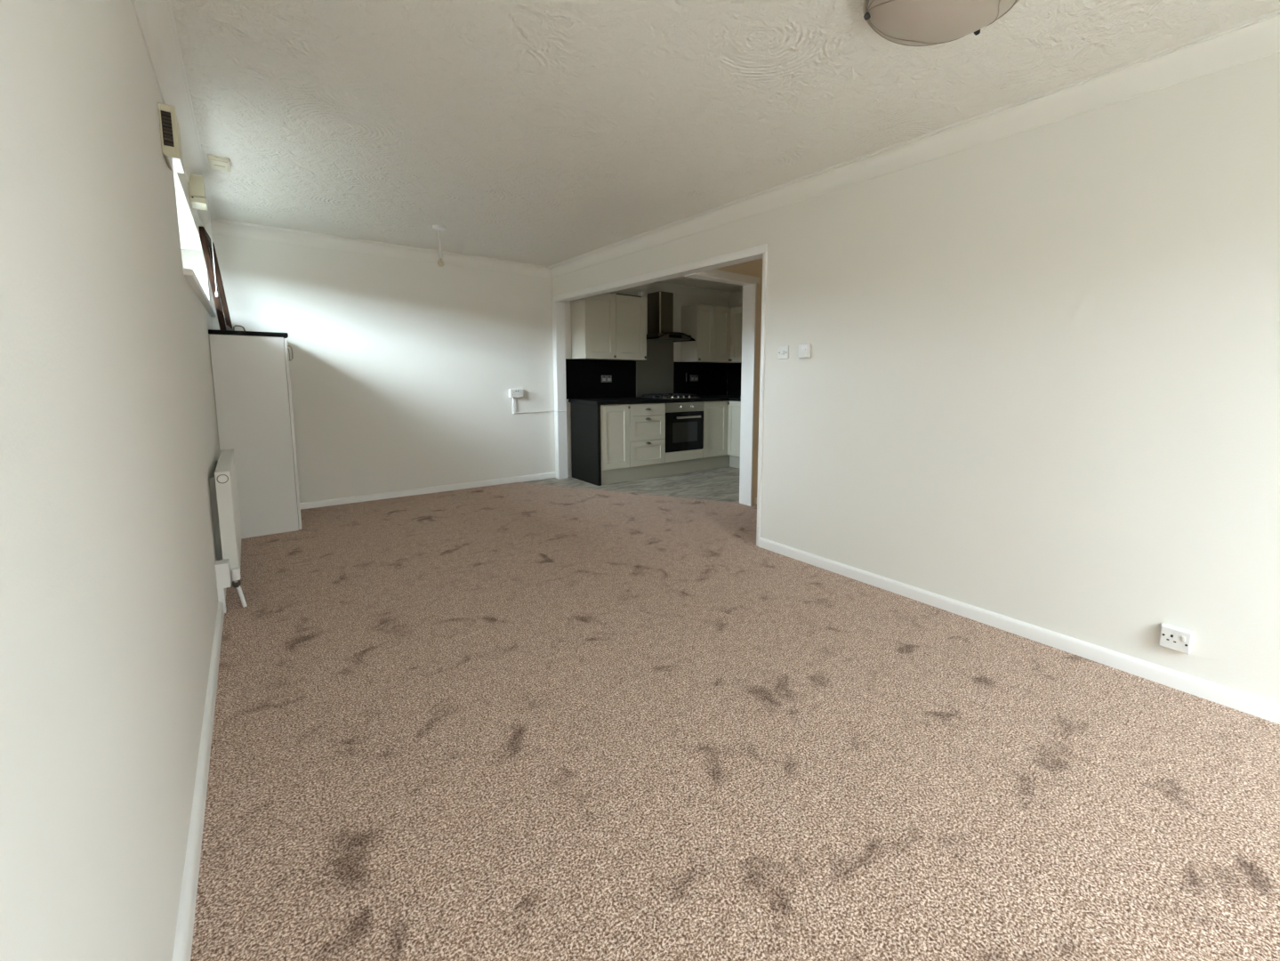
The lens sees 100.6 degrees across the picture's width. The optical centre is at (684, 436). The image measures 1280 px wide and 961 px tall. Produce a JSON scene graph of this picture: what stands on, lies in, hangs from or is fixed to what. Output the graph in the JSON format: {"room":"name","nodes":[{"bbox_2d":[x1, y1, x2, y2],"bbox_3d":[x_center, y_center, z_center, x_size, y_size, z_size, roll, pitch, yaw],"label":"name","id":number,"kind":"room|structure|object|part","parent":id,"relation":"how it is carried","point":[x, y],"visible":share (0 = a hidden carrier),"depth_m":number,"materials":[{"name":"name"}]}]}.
{"room":"empty living room","nodes":[
{"label":"empty living room","id":0,"kind":"room"},
{"bbox_2d":[0,0,220,960],"bbox_3d":[-1.657,-0.169,1.490,0.280,2.412,7.480,-5,9,-39],"label":"wall","id":1,"kind":"structure","parent":0,"point":[109,445],"depth_m":0.81,"materials":[{"name":"white paint"}]},
{"bbox_2d":[157,102,185,173],"bbox_3d":[-2.005,-1.159,2.072,0.048,0.188,0.200,-5,9,-39],"label":"ventilator","id":2,"kind":"object","parent":1,"relation":"attached to","point":[170,132],"visible":1,"depth_m":2.00,"materials":[{"name":"beige plastic"}]},
{"bbox_3d":[-1.945,-1.160,1.997,0.047,0.167,0.008,-5,9,-39],"label":"grille frame","id":3,"kind":"part","parent":2,"relation":"part of","materials":[{"name":"beige plastic"}]},
{"bbox_2d":[130,0,215,228],"bbox_3d":[-1.532,-1.330,1.497,0.080,0.105,6.988,-5,9,-39],"label":"trim","id":4,"kind":"structure","parent":1,"relation":"attached to","point":[155,18],"depth_m":2.06,"materials":[{"name":"white paint"}]},
{"bbox_2d":[187,173,208,210],"bbox_3d":[-2.881,-1.446,3.136,0.072,0.160,0.173,-5,9,-39],"label":"meter box","id":5,"kind":"object","parent":1,"relation":"attached to","point":[197,189],"visible":0.94,"depth_m":3.08,"materials":[{"name":"beige plastic"}]},
{"bbox_2d":[172,587,226,960],"bbox_3d":[-1.323,1.007,1.443,0.018,0.066,6.205,-5,9,-39],"label":"baseboard","id":6,"kind":"structure","parent":1,"relation":"attached to","point":[187,907],"depth_m":1.38,"materials":[{"name":"white wood"}]},
{"bbox_2d":[183,268,217,317],"bbox_3d":[-3.042,-1.069,3.185,0.234,0.493,2.355,-5,9,-39],"label":"window sill","id":7,"kind":"structure","parent":1,"relation":"in","point":[189,274],"depth_m":2.81,"materials":[{"name":"white"}]},
{"bbox_2d":[207,200,218,297],"bbox_3d":[-3.275,-1.302,3.676,0.016,0.655,0.016,-5,9,-39],"label":"pull cord","id":8,"kind":"object","parent":1,"relation":"hanging from","point":[216,291],"visible":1,"depth_m":3.68,"materials":[{"name":"white plastic"}]},
{"bbox_2d":[214,558,231,612],"bbox_3d":[-2.325,0.759,2.676,0.054,0.262,0.076,-5,9,-39],"label":"pipe boxing","id":9,"kind":"object","parent":1,"relation":"attached to","point":[221,567],"visible":0.93,"depth_m":2.65,"materials":[{"name":"white plastic"}]},
{"bbox_2d":[209,449,247,607],"bbox_3d":[-2.636,0.485,3.071,0.108,0.707,1.072,-5,9,-39],"label":"radiator","id":10,"kind":"object","parent":1,"relation":"attached to","point":[223,486],"visible":0.99,"depth_m":2.72,"materials":[{"name":"white metal"}]},
{"bbox_2d":[214,449,233,473],"bbox_3d":[-2.646,0.134,3.054,0.060,0.007,1.020,-5,9,-39],"label":"grille","id":11,"kind":"object","parent":10,"relation":"attached to","point":[224,464],"depth_m":2.96,"materials":[{"name":"white metal"}]},
{"bbox_3d":[-2.630,0.420,3.102,0.016,0.565,1.012,-5,9,-39],"label":"panel","id":12,"kind":"part","parent":10,"relation":"part of","materials":[{"name":"white metal"}]},
{"bbox_2d":[207,233,728,502],"bbox_3d":[-1.595,-0.712,6.182,5.800,2.412,0.250,-5,9,-39],"label":"wall","id":13,"kind":"structure","parent":0,"point":[403,372],"depth_m":5.14,"materials":[{"name":"white paint"}]},
{"bbox_2d":[205,217,551,277],"bbox_3d":[-2.614,-1.748,5.050,2.938,0.105,0.080,-5,9,-39],"label":"trim","id":14,"kind":"structure","parent":13,"relation":"attached to","point":[218,226],"depth_m":4.81,"materials":[{"name":"white paint"}]},
{"bbox_2d":[299,471,555,509],"bbox_3d":[-2.651,0.554,5.339,2.933,0.078,0.018,-5,9,-39],"label":"baseboard","id":15,"kind":"structure","parent":13,"relation":"attached to","point":[547,475],"depth_m":5.35,"materials":[{"name":"white wood"}]},
{"bbox_2d":[508,388,523,397],"bbox_3d":[-1.856,-0.477,5.845,0.146,0.088,0.056,-5,9,-39],"label":"wall socket","id":16,"kind":"object","parent":13,"relation":"attached to","point":[512,392],"visible":1,"depth_m":5.82,"materials":[{"name":"white plastic"}]},
{"bbox_2d":[512,397,566,413],"bbox_3d":[-1.636,-0.358,6.010,0.604,0.182,0.104,-5,9,-39],"label":"cable trunking","id":17,"kind":"object","parent":13,"relation":"attached to","point":[513,398],"visible":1,"depth_m":5.87,"materials":[{"name":"white plastic"}]},
{"bbox_2d":[551,300,568,479],"bbox_3d":[-1.446,-0.523,6.150,0.118,2.046,0.087,-5,9,-39],"label":"trim","id":18,"kind":"structure","parent":13,"relation":"attached to","point":[559,338],"depth_m":6.11,"materials":[{"name":"white paint"}]},
{"bbox_2d":[565,358,635,399],"bbox_3d":[-1.008,-0.704,6.498,0.985,0.468,0.010,-5,9,-39],"label":"backsplash panel","id":19,"kind":"object","parent":13,"relation":"attached to","point":[583,376],"visible":1,"depth_m":6.46,"materials":[{"name":"black"}]},
{"bbox_2d":[601,375,611,382],"bbox_3d":[-0.960,-0.710,6.521,0.146,0.086,0.014,-5,9,-39],"label":"socket","id":20,"kind":"object","parent":19,"relation":"attached to","point":[604,378],"visible":1,"depth_m":6.52,"materials":[{"name":"silver metal"}]},
{"bbox_2d":[570,292,646,360],"bbox_3d":[-0.885,-1.291,6.295,0.840,0.744,0.368,-5,9,-39],"label":"upper cabinet","id":21,"kind":"object","parent":13,"relation":"attached to","point":[611,326],"visible":0.97,"depth_m":6.13,"materials":[{"name":"beige wood"}]},
{"bbox_3d":[-0.961,-1.261,6.046,0.403,0.742,0.020,-5,9,-39],"label":"door","id":22,"kind":"part","parent":21,"relation":"part of","materials":[{"name":"beige paint"}]},
{"bbox_2d":[616,293,641,297],"bbox_3d":[-0.650,-1.666,6.262,0.373,0.013,0.030,-6,9,-43],"label":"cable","id":23,"kind":"object","parent":21,"relation":"on","point":[616,293],"visible":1,"depth_m":6.25,"materials":[{"name":"plastic"}]},
{"bbox_3d":[-0.635,-1.290,6.311,0.433,0.742,0.020,-5,9,-39],"label":"door","id":24,"kind":"part","parent":21,"relation":"part of","materials":[{"name":"beige paint"}]},
{"bbox_2d":[637,290,644,297],"bbox_3d":[-0.529,-1.718,6.423,0.072,0.078,0.076,-5,9,-39],"label":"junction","id":25,"kind":"object","parent":21,"relation":"on","point":[640,293],"visible":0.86,"depth_m":6.39,"materials":[{"name":"white"}]},
{"bbox_2d":[635,339,673,397],"bbox_3d":[-0.387,-0.923,6.985,0.610,0.800,0.008,-5,9,-39],"label":"backsplash","id":26,"kind":"structure","parent":13,"relation":"attached to","point":[655,374],"depth_m":6.99,"materials":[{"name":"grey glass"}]},
{"bbox_2d":[646,290,695,342],"bbox_3d":[-0.235,-1.522,6.726,0.600,0.599,0.470,-5,9,-39],"label":"hood","id":27,"kind":"object","parent":13,"relation":"attached to","point":[660,304],"visible":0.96,"depth_m":6.68,"materials":[{"name":"grey metal"}]},
{"bbox_3d":[-0.306,-1.542,6.620,0.016,0.521,0.016,-5,9,-39],"label":"corner trim","id":28,"kind":"part","parent":27,"relation":"part of","materials":[{"name":"silver metal"}]},
{"bbox_3d":[-0.250,-1.268,6.771,0.520,0.055,0.430,-5,9,-39],"label":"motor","id":29,"kind":"part","parent":27,"relation":"part of","materials":[{"name":"grey metal"}]},
{"bbox_2d":[633,281,732,299],"bbox_3d":[-0.354,-1.941,6.842,2.642,0.105,0.080,-5,9,-39],"label":"trim","id":30,"kind":"structure","parent":13,"relation":"attached to","point":[664,286],"depth_m":7.16,"materials":[{"name":"white paint"}]},
{"bbox_2d":[673,362,727,395],"bbox_3d":[0.240,-0.813,7.514,1.003,0.468,0.010,-5,9,-39],"label":"backsplash panel","id":31,"kind":"object","parent":13,"relation":"attached to","point":[712,377],"visible":0.82,"depth_m":7.50,"materials":[{"name":"black"}]},
{"bbox_2d":[690,374,698,380],"bbox_3d":[0.135,-0.816,7.412,0.146,0.086,0.014,-5,9,-39],"label":"socket","id":32,"kind":"object","parent":31,"relation":"attached to","point":[693,377],"visible":1,"depth_m":7.41,"materials":[{"name":"silver metal"}]},
{"bbox_2d":[680,304,737,362],"bbox_3d":[0.409,-1.404,7.349,0.885,0.744,0.368,-5,9,-39],"label":"upper cabinet","id":33,"kind":"object","parent":13,"relation":"attached to","point":[709,326],"visible":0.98,"depth_m":7.11,"materials":[{"name":"beige wood"}]},
{"bbox_3d":[0.276,-1.370,7.053,0.301,0.742,0.020,-5,9,-39],"label":"door","id":34,"kind":"part","parent":33,"relation":"part of","materials":[{"name":"beige paint"}]},
{"bbox_3d":[0.511,-1.390,7.245,0.301,0.742,0.020,-5,9,-39],"label":"door","id":35,"kind":"part","parent":33,"relation":"part of","materials":[{"name":"beige paint"}]},
{"bbox_2d":[524,465,739,502],"bbox_3d":[0.579,0.886,3.462,6.080,0.108,7.480,-5,9,-39],"label":"floor","id":36,"kind":"structure","parent":0,"point":[717,484],"depth_m":5.91,"materials":[{"name":"plastic"}]},
{"bbox_2d":[570,402,601,485],"bbox_3d":[-1.131,0.073,6.043,0.038,0.892,0.627,-5,9,-39],"label":"end panel","id":37,"kind":"object","parent":36,"relation":"on","point":[585,418],"visible":0.9,"depth_m":5.99,"materials":[{"name":"black laminate"}]},
{"bbox_2d":[600,403,630,470],"bbox_3d":[-0.965,-0.023,6.172,0.390,0.727,0.664,-5,9,-39],"label":"base cabinet","id":38,"kind":"object","parent":36,"relation":"on","point":[615,419],"visible":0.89,"depth_m":5.94,"materials":[{"name":"beige wood"}]},
{"bbox_2d":[629,402,665,466],"bbox_3d":[-0.619,-0.053,6.454,0.502,0.727,0.662,-5,9,-39],"label":"base cabinet","id":39,"kind":"object","parent":36,"relation":"on","point":[647,420],"visible":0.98,"depth_m":6.22,"materials":[{"name":"beige wood"}]},
{"bbox_3d":[-0.434,0.192,6.253,0.498,0.289,0.020,-5,9,-39],"label":"drawer","id":40,"kind":"part","parent":39,"relation":"part of","materials":[{"name":"beige paint"}]},
{"bbox_3d":[-0.432,-0.099,6.220,0.498,0.287,0.020,-5,9,-39],"label":"drawer","id":41,"kind":"part","parent":39,"relation":"part of","materials":[{"name":"beige paint"}]},
{"bbox_3d":[-0.431,-0.315,6.194,0.498,0.140,0.020,-5,9,-39],"label":"drawer","id":42,"kind":"part","parent":39,"relation":"part of","materials":[{"name":"beige paint"}]},
{"bbox_2d":[601,454,729,484],"bbox_3d":[-0.175,0.392,6.517,1.991,0.162,0.016,-5,9,-39],"label":"plinth","id":43,"kind":"object","parent":36,"relation":"on","point":[657,470],"visible":0.92,"depth_m":6.43,"materials":[{"name":"beige wood"}]},
{"bbox_2d":[665,448,702,462],"bbox_3d":[-0.196,-0.092,6.816,0.610,0.727,0.636,-5,9,-39],"label":"housing","id":44,"kind":"object","parent":36,"relation":"on","point":[693,454],"visible":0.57,"depth_m":6.60,"materials":[{"name":"beige wood"}]},
{"bbox_2d":[665,401,703,452],"bbox_3d":[-0.157,-0.148,6.762,0.604,0.601,0.606,-5,9,-39],"label":"oven","id":45,"kind":"object","parent":44,"relation":"in","point":[684,421],"visible":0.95,"depth_m":6.55,"materials":[{"name":"black glass"}]},
{"bbox_3d":[0.002,-0.366,6.543,0.604,0.116,0.024,-5,9,-39],"label":"control panel","id":46,"kind":"part","parent":45,"relation":"part of","materials":[{"name":"silver metal"}]},
{"bbox_3d":[0.050,-0.241,6.553,0.380,0.027,0.040,-5,9,-39],"label":"handle","id":47,"kind":"part","parent":45,"relation":"part of","materials":[{"name":"silver metal"}]},
{"bbox_2d":[702,400,729,458],"bbox_3d":[0.449,-0.147,7.323,1.030,0.727,0.664,-5,9,-39],"label":"base cabinet","id":48,"kind":"object","parent":36,"relation":"on","point":[715,413],"visible":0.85,"depth_m":6.91,"materials":[{"name":"beige wood"}]},
{"bbox_2d":[568,394,740,404],"bbox_3d":[0.031,-0.450,6.571,2.586,0.038,1.258,-5,9,-39],"label":"countertop","id":49,"kind":"structure","parent":48,"relation":"on","point":[712,398],"depth_m":6.31,"materials":[{"name":"black laminate"}]},
{"bbox_2d":[640,393,700,399],"bbox_3d":[-0.180,-0.519,6.767,0.580,0.052,0.500,-5,9,-39],"label":"gas hob","id":50,"kind":"object","parent":49,"relation":"in","point":[664,396],"visible":1,"depth_m":6.67,"materials":[{"name":"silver metal"}]},
{"bbox_3d":[-0.180,-0.498,6.769,0.580,0.010,0.500,-5,9,-39],"label":"hob plate","id":51,"kind":"part","parent":50,"relation":"part of","materials":[{"name":"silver metal"}]},
{"bbox_2d":[729,455,740,468],"bbox_3d":[0.808,0.354,6.900,0.016,0.162,0.630,-5,9,-39],"label":"plinth","id":52,"kind":"object","parent":36,"relation":"on","point":[734,461],"visible":0.24,"depth_m":7.06,"materials":[{"name":"beige wood"}]},
{"bbox_2d":[190,482,1279,960],"bbox_3d":[0.285,0.848,3.247,4.800,0.012,6.970,-5,9,-39],"label":"carpet","id":53,"kind":"object","parent":36,"relation":"on","point":[515,720],"visible":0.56,"depth_m":1.66,"materials":[{"name":"beige carpet"}]},
{"bbox_2d":[208,324,301,538],"bbox_3d":[-3.353,-0.068,4.179,0.468,1.546,0.791,-5,9,-39],"label":"cabinet","id":54,"kind":"object","parent":53,"relation":"on","point":[251,374],"depth_m":3.88,"materials":[{"name":"white wood"}]},
{"bbox_2d":[198,225,233,330],"bbox_3d":[-3.469,-1.125,3.931,0.104,0.699,0.600,-4,8,-36],"label":"picture frame","id":55,"kind":"object","parent":54,"relation":"on","point":[221,304],"visible":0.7,"depth_m":3.74,"materials":[{"name":"brown wood"}]},
{"bbox_3d":[-3.493,-1.447,3.874,0.034,0.045,0.510,-11,12,-35],"label":"rail","id":56,"kind":"part","parent":55,"relation":"part of","materials":[{"name":"brown wood"}]},
{"bbox_3d":[-3.469,-1.125,3.931,0.004,0.610,0.510,-12,12,-35],"label":"glass","id":57,"kind":"part","parent":55,"relation":"part of","materials":[{"name":"glass"}]},
{"bbox_3d":[-3.213,-0.782,3.821,0.079,0.043,0.013,-1,7,-14],"label":"loose handle","id":58,"kind":"part","parent":54,"relation":"part of","materials":[{"name":"silver metal"}]},
{"bbox_3d":[-3.359,-0.773,4.089,0.442,0.032,0.791,-5,9,-39],"label":"cupboard top","id":59,"kind":"part","parent":54,"relation":"part of","materials":[{"name":"black laminate"}]},
{"bbox_3d":[-2.976,-0.629,3.998,0.035,0.116,0.008,-5,9,-39],"label":"handle","id":60,"kind":"part","parent":54,"relation":"part of","materials":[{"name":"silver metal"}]},
{"bbox_3d":[-3.082,-0.023,4.154,0.018,1.458,0.377,-5,9,-39],"label":"door","id":61,"kind":"part","parent":54,"relation":"part of","materials":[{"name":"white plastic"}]},
{"bbox_2d":[170,0,1279,291],"bbox_3d":[0.595,-1.623,3.172,6.080,0.120,7.480,-5,9,-39],"label":"ceiling","id":62,"kind":"structure","parent":0,"point":[545,132],"depth_m":2.27,"materials":[{"name":"white paint"}]},
{"bbox_2d":[207,153,230,172],"bbox_3d":[-2.662,-1.556,3.032,0.095,0.025,0.220,-5,9,-39],"label":"ceiling plate","id":63,"kind":"object","parent":62,"relation":"attached to","point":[215,163],"visible":1,"depth_m":2.99,"materials":[{"name":"beige plastic"}]},
{"bbox_2d":[432,224,446,266],"bbox_3d":[-1.997,-1.552,4.327,0.108,0.322,0.108,-5,9,-39],"label":"pendant light","id":64,"kind":"object","parent":62,"relation":"hanging from","point":[438,227],"visible":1,"depth_m":4.30,"materials":[{"name":"white plastic"}]},
{"bbox_2d":[862,0,1019,46],"bbox_3d":[0.791,-1.323,1.599,0.482,0.113,0.482,-5,9,-39],"label":"ceiling light","id":65,"kind":"object","parent":62,"relation":"attached to","point":[904,22],"visible":1,"depth_m":1.63,"materials":[{"name":"white glass"}]},
{"bbox_2d":[728,290,742,307],"bbox_3d":[1.403,-0.786,6.999,0.120,2.412,2.280,-5,9,-39],"label":"wall","id":66,"kind":"structure","parent":0,"point":[736,298],"depth_m":7.59,"materials":[{"name":"white paint"}]},
{"bbox_2d":[727,400,740,457],"bbox_3d":[0.989,-0.104,6.986,0.626,0.727,0.618,-5,9,-39],"label":"base cabinet","id":67,"kind":"object","parent":66,"relation":"attached to","point":[734,420],"visible":0.07,"depth_m":6.96,"materials":[{"name":"beige wood"}]},
{"bbox_2d":[727,362,741,395],"bbox_3d":[1.032,-0.789,7.349,0.011,0.468,1.248,-5,9,-39],"label":"backsplash panel","id":68,"kind":"object","parent":66,"relation":"attached to","point":[734,369],"visible":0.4,"depth_m":7.71,"materials":[{"name":"black"}]},
{"bbox_2d":[730,305,742,362],"bbox_3d":[0.921,-1.382,7.188,0.308,0.744,0.607,-5,9,-39],"label":"upper cabinet","id":69,"kind":"object","parent":66,"relation":"attached to","point":[736,313],"visible":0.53,"depth_m":7.26,"materials":[{"name":"beige wood"}]},
{"bbox_2d":[714,258,762,505],"bbox_3d":[1.055,-0.587,5.256,2.642,2.412,0.127,-5,9,-39],"label":"wall","id":70,"kind":"structure","parent":0,"point":[752,268],"depth_m":4.82,"materials":[{"name":"beige paint"}]},
{"bbox_2d":[684,269,760,285],"bbox_3d":[0.335,-1.373,4.564,0.762,0.064,0.149,-5,9,-39],"label":"trim","id":71,"kind":"structure","parent":70,"relation":"attached to","point":[712,275],"depth_m":4.52,"materials":[{"name":"white"}]},
{"bbox_2d":[739,282,756,506],"bbox_3d":[0.582,-0.361,4.887,0.020,2.042,0.157,-5,9,-39],"label":"trim","id":72,"kind":"structure","parent":70,"relation":"attached to","point":[750,291],"depth_m":4.87,"materials":[{"name":"white paint"}]},
{"bbox_2d":[552,52,1279,703],"bbox_3d":[0.742,-0.384,3.487,0.100,2.412,6.988,-5,9,-39],"label":"wall","id":73,"kind":"structure","parent":0,"point":[1039,383],"depth_m":2.33,"materials":[{"name":"white paint"}]},
{"bbox_2d":[551,243,767,302],"bbox_3d":[-0.437,-1.412,4.819,0.122,0.057,3.245,-5,9,-39],"label":"trim","id":74,"kind":"structure","parent":73,"relation":"attached to","point":[755,253],"depth_m":4.34,"materials":[{"name":"white"}]},
{"bbox_2d":[756,251,767,546],"bbox_3d":[0.576,-0.226,3.706,0.126,2.045,0.031,-5,9,-39],"label":"trim","id":75,"kind":"structure","parent":73,"relation":"attached to","point":[765,253],"depth_m":3.66,"materials":[{"name":"white"}]},
{"bbox_2d":[777,345,788,359],"bbox_3d":[0.648,-0.553,3.491,0.017,0.086,0.086,-5,9,-39],"label":"light switch","id":76,"kind":"object","parent":73,"relation":"attached to","point":[783,350],"visible":1,"depth_m":3.48,"materials":[{"name":"white plastic"}]},
{"bbox_2d":[797,343,811,358],"bbox_3d":[0.757,-0.541,3.348,0.030,0.092,0.090,-5,9,-39],"label":"thermostat","id":77,"kind":"object","parent":73,"relation":"attached to","point":[804,350],"visible":1,"depth_m":3.33,"materials":[{"name":"white plastic"}]},
{"bbox_2d":[547,8,1279,277],"bbox_3d":[0.680,-1.524,3.298,0.080,0.105,6.988,-5,9,-39],"label":"trim","id":78,"kind":"structure","parent":73,"relation":"attached to","point":[1259,36],"depth_m":2.37,"materials":[{"name":"white paint"}]},
{"bbox_2d":[758,537,1279,724],"bbox_3d":[1.718,0.924,2.334,0.018,0.066,3.737,-5,9,-39],"label":"baseboard","id":79,"kind":"structure","parent":73,"relation":"attached to","point":[1241,701],"depth_m":2.36,"materials":[{"name":"white wood"}]},
{"bbox_2d":[1159,622,1193,653],"bbox_3d":[1.913,0.788,2.064,0.038,0.086,0.090,-5,9,-39],"label":"wall socket","id":80,"kind":"object","parent":73,"relation":"attached to","point":[1175,638],"visible":1,"depth_m":2.05,"materials":[{"name":"white plastic"}]}
]}

